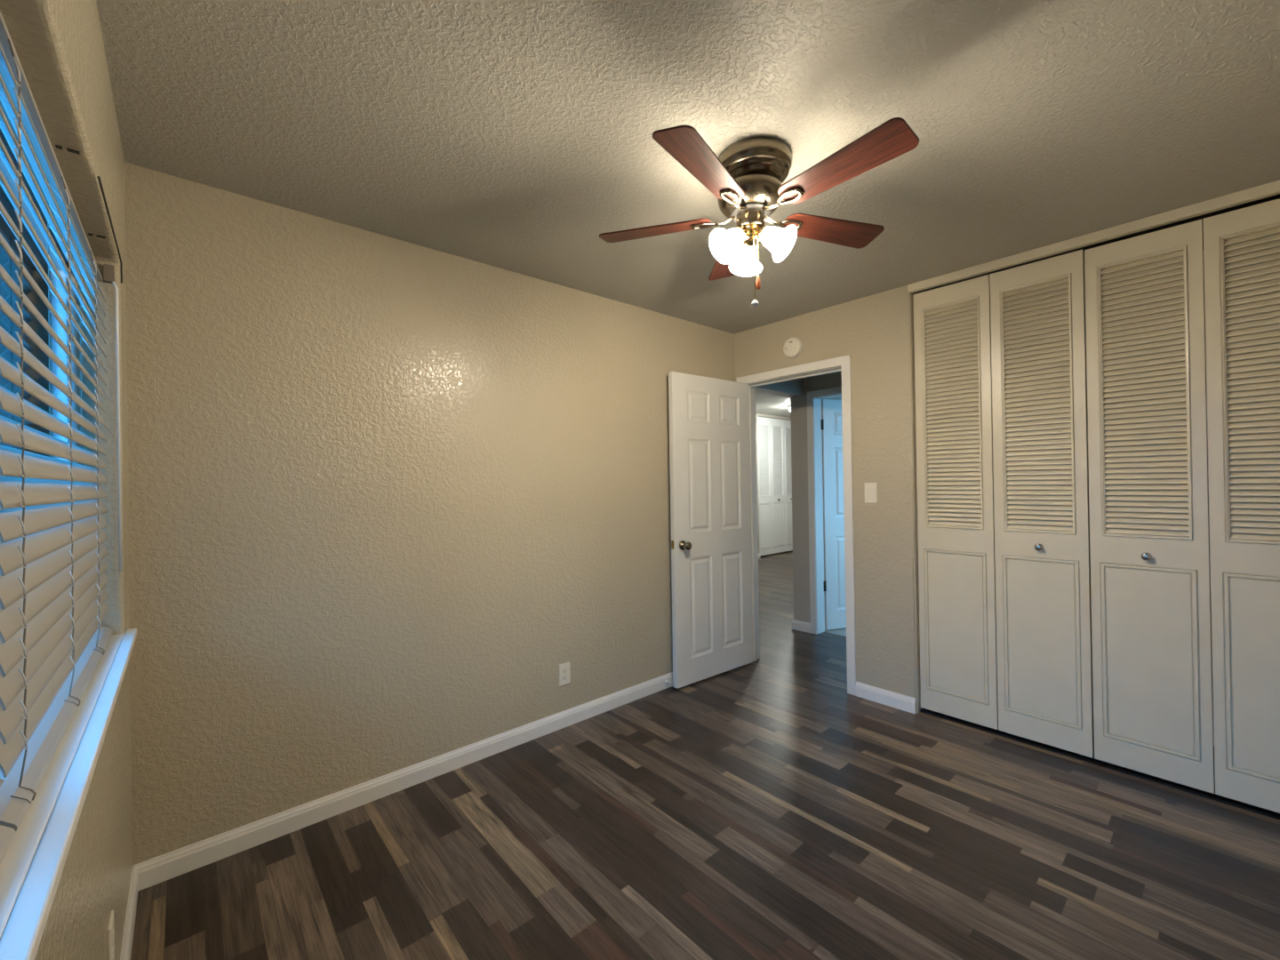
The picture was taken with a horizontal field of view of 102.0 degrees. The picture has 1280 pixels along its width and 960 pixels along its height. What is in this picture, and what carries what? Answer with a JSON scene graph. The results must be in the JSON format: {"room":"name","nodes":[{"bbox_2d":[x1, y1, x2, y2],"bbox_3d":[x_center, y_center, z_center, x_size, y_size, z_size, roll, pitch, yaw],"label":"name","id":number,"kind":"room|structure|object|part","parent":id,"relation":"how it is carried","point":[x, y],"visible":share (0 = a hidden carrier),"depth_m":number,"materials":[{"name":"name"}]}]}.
{"room":"empty bedroom","nodes":[
{"label":"empty bedroom","id":0,"kind":"room"},
{"bbox_2d":[0,0,132,959],"bbox_3d":[-0.766,0.132,0.557,0.140,2.440,3.300,-1,0,-41],"label":"wall","id":1,"kind":"structure","parent":0,"point":[59,44],"depth_m":1.18,"materials":[{"name":"beige paint"}]},
{"bbox_2d":[0,407,15,863],"bbox_3d":[-0.419,-0.128,0.186,0.069,1.122,1.158,-1,0,-41],"label":"window blind","id":2,"kind":"object","parent":1,"relation":"attached to","point":[7,834],"visible":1,"depth_m":0.62,"materials":[{"name":"white plastic"}]},
{"bbox_3d":[-0.408,0.419,0.186,0.058,0.029,1.158,-1,0,-41],"label":"rail","id":3,"kind":"part","parent":2,"relation":"part of","materials":[{"name":"white plastic"}]},
{"bbox_2d":[0,128,78,463],"bbox_3d":[-0.863,-0.107,0.596,0.046,1.156,2.406,-1,0,-41],"label":"window","id":4,"kind":"structure","parent":1,"relation":"in","point":[7,263],"depth_m":1.19,"materials":[{"name":"blue glass"}]},
{"bbox_3d":[-1.255,-0.101,1.040,0.004,0.985,1.065,-1,0,-41],"label":"glass pane","id":5,"kind":"part","parent":4,"relation":"part of","materials":[{"name":"blue glass"}]},
{"bbox_3d":[-0.863,-0.107,0.596,0.046,1.156,2.406,-1,0,-41],"label":"frame","id":6,"kind":"part","parent":4,"relation":"part of","materials":[{"name":"white plastic"}]},
{"bbox_2d":[0,10,122,831],"bbox_3d":[-1.202,-0.112,1.088,0.088,1.124,1.210,-1,0,-41],"label":"window blind","id":7,"kind":"object","parent":1,"relation":"attached to","point":[53,593],"visible":1,"depth_m":0.86,"materials":[{"name":"white plastic"}]},
{"bbox_3d":[-0.849,-0.081,0.697,0.038,1.047,0.036,-1,0,-41],"label":"ladder cord","id":8,"kind":"part","parent":7,"relation":"part of","materials":[{"name":"white fabric"}]},
{"bbox_3d":[-1.194,0.435,1.076,0.058,0.029,1.196,-1,0,-41],"label":"rail","id":9,"kind":"part","parent":7,"relation":"part of","materials":[{"name":"white plastic"}]},
{"bbox_3d":[-1.123,-0.076,1.008,0.038,1.047,0.036,-1,0,-41],"label":"ladder cord","id":10,"kind":"part","parent":7,"relation":"part of","materials":[{"name":"white fabric"}]},
{"bbox_3d":[-1.405,-0.070,1.327,0.038,1.047,0.036,-1,0,-41],"label":"ladder cord","id":11,"kind":"part","parent":7,"relation":"part of","materials":[{"name":"white fabric"}]},
{"bbox_2d":[0,627,137,959],"bbox_3d":[-0.792,0.458,0.648,0.118,0.020,2.520,-1,0,-41],"label":"window sill","id":12,"kind":"structure","parent":1,"relation":"attached to","point":[32,866],"depth_m":0.69,"materials":[{"name":"white paint"}]},
{"bbox_2d":[97,176,122,283],"bbox_3d":[-1.395,-0.639,1.370,0.004,0.069,0.570,-1,0,-41],"label":"wire","id":13,"kind":"object","parent":1,"relation":"attached to","point":[99,177],"visible":1,"depth_m":1.36,"materials":[{"name":"black"}]},
{"bbox_2d":[107,910,114,959],"bbox_3d":[-1.221,1.075,1.197,0.008,0.120,0.073,-1,0,-41],"label":"wall outlet","id":14,"kind":"object","parent":1,"relation":"attached to","point":[110,927],"visible":1,"depth_m":1.18,"materials":[{"name":"beige plastic"}]},
{"bbox_2d":[112,926,114,945],"bbox_3d":[-1.219,1.055,1.199,0.003,0.028,0.029,-1,0,-41],"label":"receptacle","id":15,"kind":"object","parent":14,"relation":"attached to","point":[113,927],"depth_m":1.20,"materials":[{"name":"beige plastic"}]},
{"bbox_2d":[112,943,114,959],"bbox_3d":[-1.218,1.094,1.199,0.003,0.028,0.029,-1,0,-41],"label":"receptacle","id":16,"kind":"object","parent":14,"relation":"attached to","point":[113,946],"depth_m":1.19,"materials":[{"name":"beige plastic"}]},
{"bbox_2d":[120,864,138,959],"bbox_3d":[-0.676,1.308,0.588,0.014,0.085,3.060,-1,0,-41],"label":"baseboard","id":17,"kind":"structure","parent":1,"relation":"attached to","point":[132,898],"depth_m":1.54,"materials":[{"name":"white paint"}]},
{"bbox_2d":[124,161,735,864],"bbox_3d":[-0.547,0.139,2.857,3.510,2.440,0.140,-1,0,-41],"label":"wall","id":18,"kind":"structure","parent":0,"point":[381,489],"depth_m":2.20,"materials":[{"name":"beige paint"}]},
{"bbox_2d":[134,672,672,890],"bbox_3d":[-0.476,1.315,2.795,3.235,0.085,0.014,-1,0,-41],"label":"baseboard","id":19,"kind":"structure","parent":18,"relation":"attached to","point":[156,870],"depth_m":2.18,"materials":[{"name":"white paint"}]},
{"bbox_2d":[559,661,570,686],"bbox_3d":[-0.415,1.070,2.858,0.073,0.120,0.009,-1,0,-41],"label":"wall outlet","id":20,"kind":"object","parent":18,"relation":"attached to","point":[564,668],"visible":1,"depth_m":2.85,"materials":[{"name":"beige plastic"}]},
{"bbox_2d":[96,0,1279,334],"bbox_3d":[0.684,-1.155,1.860,4.060,0.100,3.300,-1,0,-41],"label":"ceiling","id":21,"kind":"structure","parent":0,"point":[511,135],"depth_m":1.56,"materials":[{"name":"white paint"}]},
{"bbox_2d":[599,117,919,307],"bbox_3d":[0.394,-0.841,1.753,1.050,0.520,1.022,-1,0,-41],"label":"ceiling fan","id":22,"kind":"object","parent":21,"relation":"hanging from","point":[746,179],"visible":1,"depth_m":1.69,"materials":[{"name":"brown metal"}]},
{"bbox_3d":[0.055,-0.902,1.876,0.405,0.006,0.128,-1,12,16],"label":"blade","id":23,"kind":"part","parent":22,"relation":"part of","materials":[{"name":"brown wood"}]},
{"bbox_3d":[0.189,-0.906,1.503,0.128,0.006,0.405,13,8,34],"label":"blade","id":24,"kind":"part","parent":22,"relation":"part of","materials":[{"name":"brown wood"}]},
{"bbox_3d":[0.370,-0.906,2.119,0.128,0.006,0.405,-13,0,-2],"label":"blade","id":25,"kind":"part","parent":22,"relation":"part of","materials":[{"name":"brown wood"}]},
{"bbox_3d":[0.294,-0.790,1.743,0.123,0.121,0.117,-1,0,-41],"label":"lamp shade","id":26,"kind":"part","parent":22,"relation":"part of","materials":[{"name":"white glass"}]},
{"bbox_3d":[0.313,-0.810,1.749,0.069,0.063,0.049,-1,0,-41],"label":"bulb","id":27,"kind":"part","parent":22,"relation":"part of","materials":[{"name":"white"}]},
{"bbox_3d":[0.342,-0.833,1.763,0.048,0.045,0.050,-1,0,-41],"label":"lamp arm","id":28,"kind":"part","parent":22,"relation":"part of","materials":[{"name":"gold metal"}]},
{"bbox_3d":[0.387,-0.791,1.884,0.119,0.121,0.120,-1,0,-41],"label":"lamp shade","id":29,"kind":"part","parent":22,"relation":"part of","materials":[{"name":"white glass"}]},
{"bbox_3d":[0.383,-0.733,1.743,0.004,0.268,0.011,-1,0,-5],"label":"pull chain","id":30,"kind":"part","parent":22,"relation":"part of","materials":[{"name":"gold metal"}]},
{"bbox_3d":[0.395,-0.780,1.750,0.004,0.173,0.011,-1,0,-21],"label":"pull chain","id":31,"kind":"part","parent":22,"relation":"part of","materials":[{"name":"gold metal"}]},
{"bbox_3d":[0.416,-0.834,1.759,0.051,0.045,0.048,-1,0,-41],"label":"lamp arm","id":32,"kind":"part","parent":22,"relation":"part of","materials":[{"name":"gold metal"}]},
{"bbox_3d":[0.464,-0.793,1.734,0.117,0.121,0.123,-1,0,-41],"label":"lamp shade","id":33,"kind":"part","parent":22,"relation":"part of","materials":[{"name":"white glass"}]},
{"bbox_3d":[0.445,-0.812,1.742,0.049,0.063,0.068,-1,0,-41],"label":"bulb","id":34,"kind":"part","parent":22,"relation":"part of","materials":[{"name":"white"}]},
{"bbox_3d":[0.697,-0.912,1.894,0.405,0.006,0.128,-1,-12,-20],"label":"blade","id":35,"kind":"part","parent":22,"relation":"part of","materials":[{"name":"brown wood"}]},
{"bbox_3d":[0.585,-0.912,1.514,0.128,0.006,0.405,14,-9,-37],"label":"blade","id":36,"kind":"part","parent":22,"relation":"part of","materials":[{"name":"brown wood"}]},
{"bbox_2d":[130,550,1279,959],"bbox_3d":[2.271,1.355,5.521,11.240,0.064,6.760,-1,0,-41],"label":"floor","id":37,"kind":"structure","parent":0,"point":[764,808],"depth_m":1.85,"materials":[{"name":"laminate"}]},
{"bbox_2d":[920,708,1279,820],"bbox_3d":[2.116,1.310,2.411,0.037,0.009,1.510,-1,0,-41],"label":"track","id":38,"kind":"object","parent":37,"relation":"on","point":[1215,797],"visible":1,"depth_m":2.34,"materials":[{"name":"black"}]},
{"bbox_2d":[755,392,790,417],"bbox_3d":[2.410,-1.215,7.891,7.850,0.100,3.460,-1,0,-41],"label":"ceiling","id":39,"kind":"structure","parent":0,"point":[765,404],"depth_m":8.00,"materials":[{"name":"white paint"}]},
{"bbox_2d":[755,413,790,552],"bbox_3d":[2.498,0.084,7.809,7.850,2.500,3.465,-1,0,-41],"label":"wall","id":40,"kind":"structure","parent":0,"point":[756,414],"depth_m":8.95,"materials":[{"name":"paint"}]},
{"bbox_2d":[757,416,785,555],"bbox_3d":[2.351,0.106,9.254,0.820,2.422,0.062,-1,0,-41],"label":"bifold closet door","id":41,"kind":"structure","parent":40,"relation":"in","point":[770,431],"depth_m":9.25,"materials":[{"name":"white paint"}]},
{"bbox_3d":[2.178,-0.346,9.133,0.298,1.237,0.025,-1,0,-41],"label":"louver panel","id":42,"kind":"part","parent":41,"relation":"part of","materials":[{"name":"white paint"}]},
{"bbox_3d":[2.188,0.108,9.128,0.408,2.422,0.035,-1,0,-41],"label":"door","id":43,"kind":"part","parent":41,"relation":"part of","materials":[{"name":"white paint"}]},
{"bbox_3d":[2.486,-0.350,9.406,0.298,1.237,0.025,-1,0,-41],"label":"louver panel","id":44,"kind":"part","parent":41,"relation":"part of","materials":[{"name":"white paint"}]},
{"bbox_3d":[2.497,0.104,9.401,0.408,2.422,0.035,-1,0,-41],"label":"door","id":45,"kind":"part","parent":41,"relation":"part of","materials":[{"name":"white paint"}]},
{"bbox_2d":[783,419,792,551],"bbox_3d":[2.969,0.099,9.799,0.820,2.422,0.062,-1,0,-41],"label":"bifold closet door","id":46,"kind":"structure","parent":40,"relation":"in","point":[788,475],"depth_m":9.62,"materials":[{"name":"white paint"}]},
{"bbox_3d":[2.795,-0.354,9.678,0.298,1.237,0.025,-1,0,-41],"label":"louver panel","id":47,"kind":"part","parent":46,"relation":"part of","materials":[{"name":"white paint"}]},
{"bbox_2d":[792,619,810,632],"bbox_3d":[1.473,1.293,4.630,0.134,0.085,0.181,-1,0,-41],"label":"baseboard","id":48,"kind":"structure","parent":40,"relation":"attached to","point":[797,625],"depth_m":4.58,"materials":[{"name":"white paint"}]},
{"bbox_2d":[821,396,841,399],"bbox_3d":[4.611,0.043,6.086,6.760,2.500,2.155,-1,0,-41],"label":"wall","id":49,"kind":"structure","parent":0,"point":[838,397],"depth_m":4.97,"materials":[{"name":"paint"}]},
{"bbox_2d":[820,399,846,630],"bbox_3d":[1.975,0.298,4.656,0.780,2.030,0.103,-1,0,-18],"label":"door","id":50,"kind":"structure","parent":49,"relation":"in","point":[831,421],"depth_m":4.59,"materials":[{"name":"white paint"}]},
{"bbox_2d":[734,198,1278,708],"bbox_3d":[1.782,0.102,2.779,0.120,2.440,3.060,-1,0,-41],"label":"wall","id":51,"kind":"structure","parent":0,"point":[874,330],"depth_m":3.10,"materials":[{"name":"beige paint"}]},
{"bbox_2d":[668,371,752,688],"bbox_3d":[0.522,0.315,3.542,0.769,2.032,0.110,-1,0,-38],"label":"door","id":52,"kind":"structure","parent":51,"relation":"in","point":[711,577],"depth_m":3.53,"materials":[{"name":"white paint"}]},
{"bbox_3d":[0.296,0.423,3.335,0.062,0.062,0.068,-1,0,-38],"label":"knob","id":53,"kind":"part","parent":52,"relation":"part of","materials":[{"name":"silver metal"}]},
{"bbox_2d":[783,336,803,358],"bbox_3d":[1.028,-0.895,3.499,0.040,0.140,0.140,-1,0,-41],"label":"smoke detector","id":54,"kind":"object","parent":51,"relation":"attached to","point":[793,347],"visible":1,"depth_m":3.48,"materials":[{"name":"beige plastic"}]},
{"bbox_2d":[736,354,855,695],"bbox_3d":[1.079,0.283,3.578,0.148,2.108,0.875,-1,0,-41],"label":"door frame","id":55,"kind":"structure","parent":51,"relation":"attached to","point":[840,364],"depth_m":3.27,"materials":[{"name":"white paint"}]},
{"bbox_2d":[864,482,877,503],"bbox_3d":[1.389,0.078,3.123,0.012,0.120,0.074,-1,0,-41],"label":"light switch","id":56,"kind":"object","parent":51,"relation":"attached to","point":[870,488],"visible":1,"depth_m":3.12,"materials":[{"name":"beige plastic"}]},
{"bbox_2d":[855,681,916,713],"bbox_3d":[1.448,1.286,3.071,0.014,0.085,0.346,-1,0,-41],"label":"baseboard","id":57,"kind":"structure","parent":51,"relation":"attached to","point":[888,698],"depth_m":3.06,"materials":[{"name":"white paint"}]},
{"bbox_2d":[908,292,923,712],"bbox_3d":[1.598,0.128,2.989,0.118,2.396,0.010,-1,0,-41],"label":"trim","id":58,"kind":"structure","parent":51,"relation":"attached to","point":[910,295],"depth_m":2.96,"materials":[{"name":"beige paint"}]},
{"bbox_2d":[912,249,1093,758],"bbox_3d":[1.833,0.121,2.689,0.062,2.381,0.746,-1,0,-41],"label":"bifold closet door","id":59,"kind":"structure","parent":51,"relation":"in","point":[1002,441],"depth_m":2.65,"materials":[{"name":"beige paint"}]},
{"bbox_3d":[1.715,-0.355,2.844,0.025,1.211,0.261,-1,0,-41],"label":"louver panel","id":60,"kind":"part","parent":59,"relation":"part of","materials":[{"name":"beige paint"}]},
{"bbox_3d":[1.719,0.115,2.838,0.035,2.364,0.371,-1,0,-41],"label":"door","id":61,"kind":"part","parent":59,"relation":"part of","materials":[{"name":"beige paint"}]},
{"bbox_3d":[1.964,-0.360,2.562,0.025,1.211,0.261,-1,0,-41],"label":"louver panel","id":62,"kind":"part","parent":59,"relation":"part of","materials":[{"name":"beige paint"}]},
{"bbox_3d":[1.951,0.329,2.536,0.032,0.033,0.033,-1,0,-41],"label":"door knob","id":63,"kind":"part","parent":59,"relation":"part of","materials":[{"name":"silver metal"}]},
{"bbox_3d":[1.968,0.110,2.557,0.035,2.364,0.371,-1,0,-41],"label":"door","id":64,"kind":"part","parent":59,"relation":"part of","materials":[{"name":"beige paint"}]},
{"bbox_2d":[907,179,1279,293],"bbox_3d":[2.041,-1.102,2.396,0.032,0.044,1.520,-1,0,-41],"label":"trim","id":65,"kind":"structure","parent":51,"relation":"attached to","point":[1271,188],"depth_m":2.31,"materials":[{"name":"beige paint"}]},
{"bbox_2d":[912,193,1279,294],"bbox_3d":[2.074,-1.103,2.419,0.047,0.043,1.510,-1,0,-41],"label":"track","id":66,"kind":"object","parent":51,"relation":"attached to","point":[1276,196],"visible":0.33,"depth_m":2.29,"materials":[{"name":"black"}]},
{"bbox_2d":[1084,198,1279,813],"bbox_3d":[2.331,0.114,2.125,0.062,2.375,0.745,-1,0,-41],"label":"bifold closet door","id":67,"kind":"structure","parent":51,"relation":"in","point":[1146,352],"depth_m":2.17,"materials":[{"name":"beige paint"}]},
{"bbox_3d":[2.213,-0.365,2.279,0.025,1.211,0.261,-1,0,-41],"label":"louver panel","id":68,"kind":"part","parent":67,"relation":"part of","materials":[{"name":"beige paint"}]},
{"bbox_3d":[2.200,0.333,2.253,0.032,0.033,0.033,-1,0,-41],"label":"door knob","id":69,"kind":"part","parent":67,"relation":"part of","materials":[{"name":"silver metal"}]},
{"bbox_3d":[2.217,0.108,2.274,0.035,2.358,0.371,-1,0,-41],"label":"door","id":70,"kind":"part","parent":67,"relation":"part of","materials":[{"name":"beige paint"}]},
{"bbox_3d":[2.465,0.102,1.994,0.035,2.358,0.371,-1,0,-41],"label":"door","id":71,"kind":"part","parent":67,"relation":"part of","materials":[{"name":"beige paint"}]},
{"bbox_3d":[2.460,-0.371,1.999,0.025,1.211,0.261,-1,0,-41],"label":"louver panel","id":72,"kind":"part","parent":67,"relation":"part of","materials":[{"name":"beige paint"}]},
{"bbox_2d":[755,232,1279,745],"bbox_3d":[2.115,0.069,3.240,0.990,2.500,3.120,-1,0,-41],"label":"wall","id":73,"kind":"structure","parent":0,"point":[796,390],"depth_m":4.56,"materials":[{"name":"paint"}]},
{"bbox_2d":[806,386,841,634],"bbox_3d":[1.812,0.275,4.243,0.148,2.107,0.870,-1,0,-41],"label":"door frame","id":74,"kind":"structure","parent":73,"relation":"attached to","point":[814,439],"depth_m":4.50,"materials":[{"name":"white paint"}]}
]}

